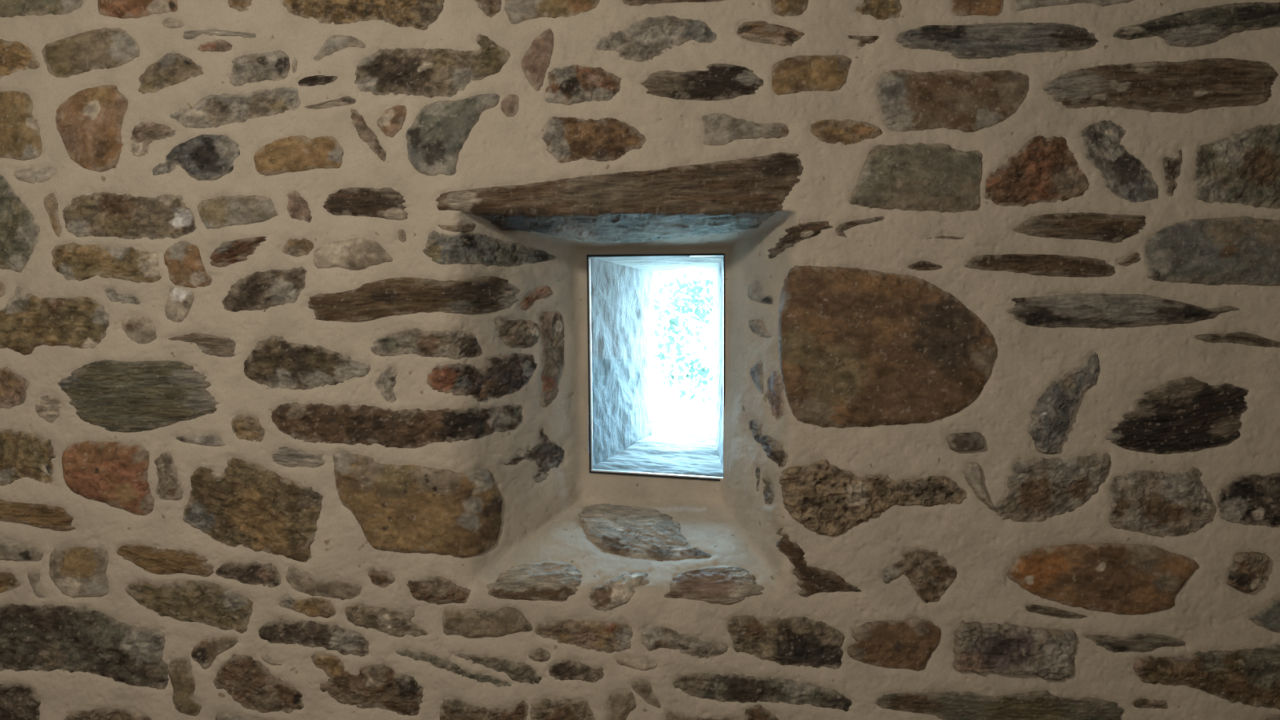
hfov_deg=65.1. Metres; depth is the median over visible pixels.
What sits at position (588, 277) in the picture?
window
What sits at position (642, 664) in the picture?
pebble
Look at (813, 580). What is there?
stone
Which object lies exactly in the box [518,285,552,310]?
rubble stone
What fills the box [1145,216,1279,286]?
rubble stone
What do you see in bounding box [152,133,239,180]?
rubble stone
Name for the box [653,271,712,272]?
wall
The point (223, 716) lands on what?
rubble stone
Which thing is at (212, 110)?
rubble stone
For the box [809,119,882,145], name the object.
rubble stone
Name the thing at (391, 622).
rubble stone
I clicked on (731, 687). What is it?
rubble stone
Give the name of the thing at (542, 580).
stone
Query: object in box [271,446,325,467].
rubble stone
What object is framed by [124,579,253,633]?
rubble stone
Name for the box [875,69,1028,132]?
rubble stone
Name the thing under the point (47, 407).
pebble
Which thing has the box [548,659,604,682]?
rubble stone
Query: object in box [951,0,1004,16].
rubble stone
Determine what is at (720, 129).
rubble stone
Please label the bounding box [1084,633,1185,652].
rubble stone
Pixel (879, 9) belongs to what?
rubble stone
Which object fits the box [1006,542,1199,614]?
rubble stone
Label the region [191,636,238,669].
rubble stone
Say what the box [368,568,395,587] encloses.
pebble
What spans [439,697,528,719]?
rubble stone
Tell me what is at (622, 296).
window reveal
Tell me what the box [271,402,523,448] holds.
stone
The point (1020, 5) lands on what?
rubble stone
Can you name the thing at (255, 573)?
rubble stone
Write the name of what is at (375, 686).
rubble stone
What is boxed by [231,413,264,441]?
rubble stone
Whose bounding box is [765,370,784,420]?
rubble stone
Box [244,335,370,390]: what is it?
rubble stone
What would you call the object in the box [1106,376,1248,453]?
rubble stone
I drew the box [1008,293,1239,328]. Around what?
rubble stone
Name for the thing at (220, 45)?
rubble stone
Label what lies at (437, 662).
rubble stone
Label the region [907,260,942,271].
stone sliver
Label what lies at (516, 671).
rubble stone
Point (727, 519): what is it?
wall
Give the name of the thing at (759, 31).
rubble stone
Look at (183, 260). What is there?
rubble stone
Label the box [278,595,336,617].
rubble stone
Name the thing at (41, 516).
rubble stone
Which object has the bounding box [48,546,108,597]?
rubble stone
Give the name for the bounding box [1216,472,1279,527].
rubble stone
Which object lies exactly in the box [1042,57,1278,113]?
rubble stone
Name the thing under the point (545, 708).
rubble stone
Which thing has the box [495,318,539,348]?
rubble stone
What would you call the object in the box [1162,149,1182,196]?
stone sliver
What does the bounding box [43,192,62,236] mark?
rubble stone
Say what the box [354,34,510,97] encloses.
rubble stone
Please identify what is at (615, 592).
stone
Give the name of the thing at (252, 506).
rubble stone
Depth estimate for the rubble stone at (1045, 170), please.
2.03 m
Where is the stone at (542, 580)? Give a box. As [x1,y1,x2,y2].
[486,561,582,601]
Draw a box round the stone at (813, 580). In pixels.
[775,528,861,596]
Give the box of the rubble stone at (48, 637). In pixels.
[0,603,168,688]
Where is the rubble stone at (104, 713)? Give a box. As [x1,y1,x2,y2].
[63,707,151,719]
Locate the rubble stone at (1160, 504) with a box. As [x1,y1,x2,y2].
[1108,466,1216,537]
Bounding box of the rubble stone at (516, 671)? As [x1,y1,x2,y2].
[453,652,542,684]
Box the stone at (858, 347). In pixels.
[777,265,997,428]
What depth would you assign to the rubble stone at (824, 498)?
2.02 m
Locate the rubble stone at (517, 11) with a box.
[504,0,599,24]
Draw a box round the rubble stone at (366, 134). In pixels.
[350,108,387,163]
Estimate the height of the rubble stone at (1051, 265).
0.054 m
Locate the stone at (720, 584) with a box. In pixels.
[664,565,764,604]
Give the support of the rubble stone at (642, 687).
in the wall at (727, 519)
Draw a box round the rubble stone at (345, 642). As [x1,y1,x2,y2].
[257,617,368,656]
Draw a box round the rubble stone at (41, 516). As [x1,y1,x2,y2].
[0,499,75,531]
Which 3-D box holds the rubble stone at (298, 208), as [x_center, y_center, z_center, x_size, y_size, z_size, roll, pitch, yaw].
[-0.693,-0.309,2.050,0.064,0.074,0.049,0,0,0]
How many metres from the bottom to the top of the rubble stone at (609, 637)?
0.078 m
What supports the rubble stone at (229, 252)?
attached to the wall at (727, 519)
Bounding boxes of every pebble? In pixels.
[35,395,62,422]
[121,316,156,343]
[161,17,184,28]
[281,237,314,257]
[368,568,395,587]
[377,104,406,137]
[501,93,519,116]
[528,648,551,662]
[614,653,657,670]
[1133,698,1168,708]
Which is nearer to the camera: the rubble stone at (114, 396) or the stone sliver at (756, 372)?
the rubble stone at (114, 396)
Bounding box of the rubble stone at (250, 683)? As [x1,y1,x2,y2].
[213,653,303,713]
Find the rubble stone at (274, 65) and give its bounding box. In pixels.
[228,49,290,86]
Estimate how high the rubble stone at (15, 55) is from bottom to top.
0.087 m
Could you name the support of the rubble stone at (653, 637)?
in the wall at (727, 519)
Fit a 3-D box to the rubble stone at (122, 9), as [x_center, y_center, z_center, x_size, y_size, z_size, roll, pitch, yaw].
[-1.018,-0.721,2.049,0.171,0.065,0.053,0,0,0]
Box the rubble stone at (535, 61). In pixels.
[520,28,554,91]
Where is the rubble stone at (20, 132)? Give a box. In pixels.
[0,90,42,160]
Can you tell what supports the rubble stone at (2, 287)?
attached to the wall at (727, 519)
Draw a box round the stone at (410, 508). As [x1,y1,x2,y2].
[333,448,502,557]
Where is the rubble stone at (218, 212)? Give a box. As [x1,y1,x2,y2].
[197,195,278,229]
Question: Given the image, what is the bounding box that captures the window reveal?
[588,257,653,467]
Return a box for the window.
[586,253,724,480]
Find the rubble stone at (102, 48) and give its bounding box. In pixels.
[41,27,140,77]
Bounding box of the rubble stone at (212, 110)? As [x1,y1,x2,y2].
[169,86,300,128]
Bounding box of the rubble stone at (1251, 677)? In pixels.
[1133,644,1279,710]
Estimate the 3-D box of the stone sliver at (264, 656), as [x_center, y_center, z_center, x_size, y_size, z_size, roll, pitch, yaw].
[-0.746,0.605,2.051,0.053,0.034,0.048,0,0,0]
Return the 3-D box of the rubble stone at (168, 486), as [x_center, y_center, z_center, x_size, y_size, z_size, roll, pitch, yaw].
[-0.955,0.236,2.050,0.068,0.104,0.050,0,0,0]
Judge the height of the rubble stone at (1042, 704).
0.092 m
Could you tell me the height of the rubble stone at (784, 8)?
0.062 m
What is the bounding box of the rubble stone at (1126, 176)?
[1080,120,1158,202]
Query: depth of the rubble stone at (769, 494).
2.10 m
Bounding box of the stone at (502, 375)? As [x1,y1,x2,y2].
[426,352,537,401]
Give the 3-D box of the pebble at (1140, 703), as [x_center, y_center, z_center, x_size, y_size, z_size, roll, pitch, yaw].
[1.037,0.697,2.051,0.079,0.028,0.048,0,0,0]
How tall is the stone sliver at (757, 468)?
0.062 m
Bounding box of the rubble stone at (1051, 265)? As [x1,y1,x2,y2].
[964,253,1115,277]
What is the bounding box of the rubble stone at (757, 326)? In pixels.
[747,319,771,337]
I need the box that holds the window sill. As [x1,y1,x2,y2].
[592,432,723,477]
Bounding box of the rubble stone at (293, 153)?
[253,135,343,175]
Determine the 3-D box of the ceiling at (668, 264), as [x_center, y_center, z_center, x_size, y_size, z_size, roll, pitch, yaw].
[0.036,-0.240,2.502,0.328,0.019,0.336,0,0,0]
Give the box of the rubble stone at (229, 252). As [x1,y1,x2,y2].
[209,236,266,267]
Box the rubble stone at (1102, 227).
[1012,212,1146,243]
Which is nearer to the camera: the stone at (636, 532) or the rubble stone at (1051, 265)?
the rubble stone at (1051, 265)
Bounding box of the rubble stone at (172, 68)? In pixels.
[137,53,204,93]
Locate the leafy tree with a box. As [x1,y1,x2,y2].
[652,272,713,412]
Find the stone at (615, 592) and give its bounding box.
[588,572,649,611]
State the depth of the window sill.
2.48 m
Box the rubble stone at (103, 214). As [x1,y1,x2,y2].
[62,191,195,239]
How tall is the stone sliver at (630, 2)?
0.039 m
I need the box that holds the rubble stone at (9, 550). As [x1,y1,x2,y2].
[0,541,43,561]
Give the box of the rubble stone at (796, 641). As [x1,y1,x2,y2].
[725,615,844,669]
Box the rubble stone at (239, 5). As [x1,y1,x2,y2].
[227,0,252,11]
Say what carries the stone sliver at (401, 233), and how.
attached to the wall at (727, 519)
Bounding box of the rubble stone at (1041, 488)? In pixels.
[993,453,1111,522]
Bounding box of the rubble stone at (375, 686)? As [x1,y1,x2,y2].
[311,653,423,715]
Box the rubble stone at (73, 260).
[51,241,161,283]
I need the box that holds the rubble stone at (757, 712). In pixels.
[665,704,778,719]
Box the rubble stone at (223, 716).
[215,712,266,719]
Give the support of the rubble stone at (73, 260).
attached to the wall at (727, 519)
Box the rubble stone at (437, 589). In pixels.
[406,574,471,604]
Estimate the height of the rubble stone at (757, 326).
0.054 m
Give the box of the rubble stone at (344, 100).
[304,95,355,109]
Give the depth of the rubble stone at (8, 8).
2.03 m
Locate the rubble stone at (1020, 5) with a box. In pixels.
[1013,0,1133,10]
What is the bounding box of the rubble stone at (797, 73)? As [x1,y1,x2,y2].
[771,54,851,95]
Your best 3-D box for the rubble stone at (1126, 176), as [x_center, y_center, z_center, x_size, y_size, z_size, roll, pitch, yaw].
[0.972,-0.403,2.048,0.166,0.173,0.053,0,0,0]
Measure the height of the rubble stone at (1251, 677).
0.138 m
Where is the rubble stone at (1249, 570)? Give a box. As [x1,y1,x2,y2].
[1226,551,1270,592]
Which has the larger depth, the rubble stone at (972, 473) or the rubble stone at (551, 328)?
the rubble stone at (551, 328)
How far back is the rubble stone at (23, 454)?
2.03 m
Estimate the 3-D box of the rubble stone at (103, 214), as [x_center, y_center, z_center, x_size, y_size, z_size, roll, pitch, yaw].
[-1.034,-0.293,2.049,0.279,0.104,0.053,0,0,0]
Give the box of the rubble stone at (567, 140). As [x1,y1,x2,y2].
[541,116,645,163]
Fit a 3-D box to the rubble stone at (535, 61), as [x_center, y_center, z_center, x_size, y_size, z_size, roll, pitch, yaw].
[-0.208,-0.609,2.048,0.074,0.136,0.054,0,0,0]
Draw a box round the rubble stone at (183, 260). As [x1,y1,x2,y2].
[164,240,212,288]
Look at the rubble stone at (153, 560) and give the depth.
2.03 m
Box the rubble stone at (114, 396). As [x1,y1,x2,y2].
[57,360,219,432]
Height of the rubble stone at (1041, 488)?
0.147 m
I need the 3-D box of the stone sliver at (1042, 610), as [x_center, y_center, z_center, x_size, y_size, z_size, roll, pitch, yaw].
[0.844,0.510,2.049,0.134,0.036,0.051,0,0,0]
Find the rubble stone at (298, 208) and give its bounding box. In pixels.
[286,191,311,222]
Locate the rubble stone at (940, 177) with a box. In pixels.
[848,142,982,213]
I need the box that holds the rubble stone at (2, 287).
[0,281,5,297]
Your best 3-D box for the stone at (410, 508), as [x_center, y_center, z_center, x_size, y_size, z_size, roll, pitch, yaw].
[-0.453,0.294,2.060,0.346,0.233,0.120,0,0,-15]
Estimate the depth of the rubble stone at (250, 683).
2.03 m
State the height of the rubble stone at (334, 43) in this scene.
0.060 m
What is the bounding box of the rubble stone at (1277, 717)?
[1266,715,1279,719]
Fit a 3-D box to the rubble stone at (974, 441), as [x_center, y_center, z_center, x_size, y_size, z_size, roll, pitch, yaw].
[0.658,0.165,2.042,0.081,0.045,0.066,0,0,0]
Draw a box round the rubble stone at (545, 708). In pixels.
[529,697,595,719]
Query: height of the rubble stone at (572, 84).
0.091 m
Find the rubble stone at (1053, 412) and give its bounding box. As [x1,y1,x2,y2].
[1027,351,1099,453]
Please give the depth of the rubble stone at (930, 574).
2.03 m
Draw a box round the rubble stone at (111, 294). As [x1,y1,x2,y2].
[104,288,140,304]
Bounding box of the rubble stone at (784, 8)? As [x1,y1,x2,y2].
[770,0,808,17]
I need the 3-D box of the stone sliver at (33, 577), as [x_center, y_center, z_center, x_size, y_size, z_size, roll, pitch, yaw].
[-1.224,0.456,2.052,0.047,0.062,0.046,0,0,0]
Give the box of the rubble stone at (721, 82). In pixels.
[640,63,763,100]
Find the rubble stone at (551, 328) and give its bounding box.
[538,311,564,407]
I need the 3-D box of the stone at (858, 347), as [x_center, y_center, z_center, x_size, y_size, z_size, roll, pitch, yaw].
[0.506,-0.028,2.059,0.444,0.339,0.103,0,0,2]
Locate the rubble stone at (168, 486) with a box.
[153,452,183,500]
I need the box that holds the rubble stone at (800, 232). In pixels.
[767,221,833,258]
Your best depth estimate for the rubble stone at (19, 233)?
2.03 m
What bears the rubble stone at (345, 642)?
attached to the wall at (727, 519)
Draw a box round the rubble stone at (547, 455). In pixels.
[500,427,564,482]
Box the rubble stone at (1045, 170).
[983,135,1088,206]
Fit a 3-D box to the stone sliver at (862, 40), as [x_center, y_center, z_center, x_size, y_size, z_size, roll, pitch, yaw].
[0.453,-0.647,2.052,0.078,0.030,0.045,0,0,0]
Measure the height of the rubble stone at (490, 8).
0.062 m
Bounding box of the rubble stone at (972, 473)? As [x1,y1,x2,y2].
[963,461,994,509]
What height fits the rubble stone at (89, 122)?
0.184 m
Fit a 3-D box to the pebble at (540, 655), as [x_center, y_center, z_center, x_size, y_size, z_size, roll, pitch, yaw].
[-0.204,0.597,2.050,0.053,0.036,0.050,0,0,0]
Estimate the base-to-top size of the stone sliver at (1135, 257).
0.036 m
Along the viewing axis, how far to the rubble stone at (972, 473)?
2.01 m
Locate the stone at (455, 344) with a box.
[370,328,481,359]
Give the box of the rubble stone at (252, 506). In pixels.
[182,457,323,561]
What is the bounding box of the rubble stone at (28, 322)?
[0,286,109,355]
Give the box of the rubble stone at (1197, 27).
[1112,1,1279,47]
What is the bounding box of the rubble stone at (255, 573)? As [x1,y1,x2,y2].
[215,561,281,587]
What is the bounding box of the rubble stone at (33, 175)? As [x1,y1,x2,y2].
[13,166,56,183]
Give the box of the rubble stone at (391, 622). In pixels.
[344,603,427,636]
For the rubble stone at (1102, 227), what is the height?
0.069 m
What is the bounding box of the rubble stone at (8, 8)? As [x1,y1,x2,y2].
[0,0,82,17]
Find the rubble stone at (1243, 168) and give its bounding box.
[1193,123,1279,208]
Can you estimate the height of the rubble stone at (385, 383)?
0.083 m
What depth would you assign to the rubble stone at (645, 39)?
2.03 m
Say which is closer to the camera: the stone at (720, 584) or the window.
the stone at (720, 584)
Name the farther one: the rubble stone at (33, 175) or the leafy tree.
the leafy tree
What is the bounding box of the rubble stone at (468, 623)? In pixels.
[441,606,532,638]
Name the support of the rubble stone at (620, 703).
in the wall at (727, 519)
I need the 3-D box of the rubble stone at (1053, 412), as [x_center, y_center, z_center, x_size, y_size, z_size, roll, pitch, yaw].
[0.859,0.087,2.042,0.153,0.214,0.066,0,0,0]
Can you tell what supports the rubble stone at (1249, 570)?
attached to the wall at (727, 519)
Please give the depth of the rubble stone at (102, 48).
2.03 m
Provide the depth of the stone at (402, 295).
2.02 m
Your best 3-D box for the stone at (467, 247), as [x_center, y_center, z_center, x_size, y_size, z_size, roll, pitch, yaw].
[-0.310,-0.229,2.150,0.085,0.086,0.352,0,0,44]
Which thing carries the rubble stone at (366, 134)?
attached to the wall at (727, 519)
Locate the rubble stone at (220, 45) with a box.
[197,39,232,52]
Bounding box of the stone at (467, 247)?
[422,230,555,266]
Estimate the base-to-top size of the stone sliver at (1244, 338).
0.039 m
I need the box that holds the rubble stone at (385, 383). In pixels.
[373,365,397,402]
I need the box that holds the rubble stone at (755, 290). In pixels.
[747,279,773,304]
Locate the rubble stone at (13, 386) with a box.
[0,366,28,408]
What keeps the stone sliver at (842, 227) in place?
attached to the wall at (727, 519)
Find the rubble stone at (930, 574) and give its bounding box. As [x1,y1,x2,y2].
[880,547,957,603]
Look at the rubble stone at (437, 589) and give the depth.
2.03 m
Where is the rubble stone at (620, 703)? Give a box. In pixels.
[605,689,635,719]
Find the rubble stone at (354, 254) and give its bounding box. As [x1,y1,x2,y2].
[313,237,392,270]
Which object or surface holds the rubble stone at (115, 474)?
in the wall at (727, 519)
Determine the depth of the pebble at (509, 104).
2.03 m
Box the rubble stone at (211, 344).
[168,332,235,356]
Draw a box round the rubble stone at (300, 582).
[285,565,362,599]
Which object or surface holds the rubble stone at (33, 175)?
attached to the wall at (727, 519)
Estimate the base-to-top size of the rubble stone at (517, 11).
0.078 m
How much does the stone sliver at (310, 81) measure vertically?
0.030 m
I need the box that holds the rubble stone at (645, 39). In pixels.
[594,15,716,62]
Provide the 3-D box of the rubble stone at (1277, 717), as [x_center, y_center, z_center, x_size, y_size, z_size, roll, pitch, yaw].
[1.293,0.736,2.050,0.070,0.040,0.050,0,0,0]
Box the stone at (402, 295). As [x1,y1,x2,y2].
[307,275,519,322]
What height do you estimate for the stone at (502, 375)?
0.113 m
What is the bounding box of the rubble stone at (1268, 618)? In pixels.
[1247,597,1279,633]
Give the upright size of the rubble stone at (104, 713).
0.052 m
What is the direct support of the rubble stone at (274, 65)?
attached to the wall at (727, 519)
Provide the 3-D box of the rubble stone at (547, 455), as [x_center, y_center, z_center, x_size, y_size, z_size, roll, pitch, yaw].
[-0.251,0.212,2.220,0.051,0.136,0.227,0,0,37]
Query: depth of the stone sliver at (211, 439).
2.03 m
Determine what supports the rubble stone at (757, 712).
attached to the wall at (727, 519)
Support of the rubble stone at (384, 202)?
attached to the wall at (727, 519)
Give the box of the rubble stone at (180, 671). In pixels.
[168,656,201,715]
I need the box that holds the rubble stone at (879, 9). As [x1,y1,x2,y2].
[853,0,902,19]
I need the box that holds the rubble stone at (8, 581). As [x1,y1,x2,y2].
[0,572,20,592]
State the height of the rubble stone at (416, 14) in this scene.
0.090 m
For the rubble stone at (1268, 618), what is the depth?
2.03 m
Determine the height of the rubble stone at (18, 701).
0.108 m
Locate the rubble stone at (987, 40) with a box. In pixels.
[896,22,1098,59]
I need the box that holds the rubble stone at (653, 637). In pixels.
[640,624,728,658]
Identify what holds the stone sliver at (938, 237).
attached to the wall at (727, 519)
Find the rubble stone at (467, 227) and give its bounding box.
[437,222,475,231]
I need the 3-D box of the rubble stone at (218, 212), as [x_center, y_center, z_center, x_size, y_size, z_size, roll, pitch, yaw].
[-0.815,-0.300,2.048,0.171,0.078,0.054,0,0,0]
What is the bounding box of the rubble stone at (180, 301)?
[164,287,194,322]
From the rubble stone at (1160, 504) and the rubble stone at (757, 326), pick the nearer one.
the rubble stone at (1160, 504)
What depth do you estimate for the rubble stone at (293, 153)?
2.03 m
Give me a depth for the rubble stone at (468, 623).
2.02 m
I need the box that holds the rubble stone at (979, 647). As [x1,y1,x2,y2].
[952,621,1077,680]
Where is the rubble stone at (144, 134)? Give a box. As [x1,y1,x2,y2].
[128,121,175,156]
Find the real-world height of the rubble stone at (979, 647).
0.125 m
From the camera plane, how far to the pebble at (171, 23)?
2.03 m
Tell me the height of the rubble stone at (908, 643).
0.117 m
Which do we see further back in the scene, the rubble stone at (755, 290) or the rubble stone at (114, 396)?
the rubble stone at (755, 290)
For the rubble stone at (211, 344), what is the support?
attached to the wall at (727, 519)
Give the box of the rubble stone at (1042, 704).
[875,689,1124,719]
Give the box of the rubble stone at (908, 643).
[846,616,941,671]
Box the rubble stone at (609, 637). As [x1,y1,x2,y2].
[534,618,632,653]
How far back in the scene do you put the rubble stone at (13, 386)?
2.03 m
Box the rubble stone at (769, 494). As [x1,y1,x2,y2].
[762,475,775,504]
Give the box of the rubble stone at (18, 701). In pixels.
[0,683,40,719]
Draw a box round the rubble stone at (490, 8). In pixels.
[475,0,502,17]
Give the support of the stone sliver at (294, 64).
attached to the wall at (727, 519)
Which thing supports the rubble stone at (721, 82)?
attached to the wall at (727, 519)
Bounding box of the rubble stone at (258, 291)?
[221,266,306,311]
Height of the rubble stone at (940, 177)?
0.149 m
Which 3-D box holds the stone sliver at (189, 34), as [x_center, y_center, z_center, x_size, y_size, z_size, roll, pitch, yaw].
[-0.855,-0.658,2.052,0.162,0.028,0.047,0,0,0]
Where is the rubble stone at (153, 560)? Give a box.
[116,543,214,577]
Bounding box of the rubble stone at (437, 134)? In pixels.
[405,93,499,176]
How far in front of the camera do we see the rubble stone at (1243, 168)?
2.03 m
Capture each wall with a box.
[0,0,1279,719]
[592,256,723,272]
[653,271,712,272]
[711,257,723,472]
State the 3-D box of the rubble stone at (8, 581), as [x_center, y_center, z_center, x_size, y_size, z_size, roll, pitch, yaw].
[-1.287,0.450,2.050,0.068,0.055,0.051,0,0,0]
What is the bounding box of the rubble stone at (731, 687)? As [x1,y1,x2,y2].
[672,672,852,711]
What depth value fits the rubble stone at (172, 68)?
2.03 m
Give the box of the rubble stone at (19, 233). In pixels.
[0,174,39,272]
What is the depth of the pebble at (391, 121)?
2.02 m
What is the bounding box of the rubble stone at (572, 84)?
[544,64,621,105]
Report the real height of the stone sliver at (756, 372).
0.087 m
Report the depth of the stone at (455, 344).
2.03 m
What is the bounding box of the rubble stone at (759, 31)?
[736,20,804,46]
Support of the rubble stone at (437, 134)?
attached to the wall at (727, 519)
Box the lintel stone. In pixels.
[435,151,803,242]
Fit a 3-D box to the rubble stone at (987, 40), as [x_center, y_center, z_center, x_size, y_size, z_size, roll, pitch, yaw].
[0.725,-0.647,2.047,0.416,0.082,0.055,0,0,0]
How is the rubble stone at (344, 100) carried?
attached to the wall at (727, 519)
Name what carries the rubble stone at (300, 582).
in the wall at (727, 519)
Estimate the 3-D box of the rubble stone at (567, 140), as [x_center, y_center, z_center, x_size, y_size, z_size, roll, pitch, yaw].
[-0.092,-0.447,2.047,0.218,0.099,0.055,0,0,0]
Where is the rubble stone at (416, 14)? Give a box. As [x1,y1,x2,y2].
[282,0,444,30]
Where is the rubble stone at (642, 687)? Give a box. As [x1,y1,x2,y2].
[631,678,661,707]
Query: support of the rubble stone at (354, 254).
attached to the wall at (727, 519)
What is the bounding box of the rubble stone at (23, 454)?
[0,428,55,485]
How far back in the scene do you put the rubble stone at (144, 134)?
2.03 m
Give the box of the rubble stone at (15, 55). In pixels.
[0,39,39,76]
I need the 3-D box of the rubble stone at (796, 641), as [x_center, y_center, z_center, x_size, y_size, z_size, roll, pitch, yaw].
[0.295,0.573,2.048,0.248,0.112,0.054,0,0,0]
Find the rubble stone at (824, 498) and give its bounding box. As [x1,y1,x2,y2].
[778,458,967,536]
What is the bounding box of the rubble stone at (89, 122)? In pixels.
[55,84,128,172]
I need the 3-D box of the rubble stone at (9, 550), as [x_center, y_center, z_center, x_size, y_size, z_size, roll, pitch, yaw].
[-1.265,0.387,2.051,0.113,0.049,0.048,0,0,0]
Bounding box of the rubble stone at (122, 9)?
[97,0,177,18]
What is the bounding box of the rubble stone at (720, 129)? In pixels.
[701,113,789,146]
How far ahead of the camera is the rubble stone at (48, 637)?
2.03 m
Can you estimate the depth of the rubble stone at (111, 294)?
2.03 m
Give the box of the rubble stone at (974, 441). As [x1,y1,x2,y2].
[946,431,984,451]
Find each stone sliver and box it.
[26,570,46,597]
[175,432,225,446]
[182,29,256,39]
[261,652,282,665]
[291,57,297,72]
[297,75,337,86]
[397,229,406,242]
[622,0,724,5]
[749,360,764,394]
[755,466,760,491]
[835,216,884,237]
[848,35,879,47]
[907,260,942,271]
[927,235,964,239]
[1025,604,1087,618]
[1117,252,1141,266]
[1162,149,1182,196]
[1194,331,1279,347]
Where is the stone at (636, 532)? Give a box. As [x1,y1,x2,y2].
[577,503,711,561]
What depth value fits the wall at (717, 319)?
2.49 m
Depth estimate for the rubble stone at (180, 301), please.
2.03 m
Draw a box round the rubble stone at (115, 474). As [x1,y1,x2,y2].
[61,440,154,515]
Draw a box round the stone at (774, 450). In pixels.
[748,419,787,467]
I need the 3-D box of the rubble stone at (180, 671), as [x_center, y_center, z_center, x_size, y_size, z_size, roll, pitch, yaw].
[-0.922,0.661,2.049,0.076,0.127,0.052,0,0,0]
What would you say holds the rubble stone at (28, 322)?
attached to the wall at (727, 519)
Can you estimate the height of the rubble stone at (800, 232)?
0.076 m
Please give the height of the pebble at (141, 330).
0.064 m
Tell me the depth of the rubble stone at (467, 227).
2.04 m
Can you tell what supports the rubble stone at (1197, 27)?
attached to the wall at (727, 519)
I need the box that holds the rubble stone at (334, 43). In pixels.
[313,35,365,61]
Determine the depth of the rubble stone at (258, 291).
2.03 m
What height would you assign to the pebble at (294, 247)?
0.045 m
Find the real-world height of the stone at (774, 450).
0.105 m
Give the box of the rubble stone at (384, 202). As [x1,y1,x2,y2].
[323,186,408,220]
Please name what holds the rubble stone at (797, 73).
attached to the wall at (727, 519)
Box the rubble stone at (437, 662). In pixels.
[395,648,511,686]
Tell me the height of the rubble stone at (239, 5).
0.053 m
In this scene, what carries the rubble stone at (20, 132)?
in the wall at (727, 519)

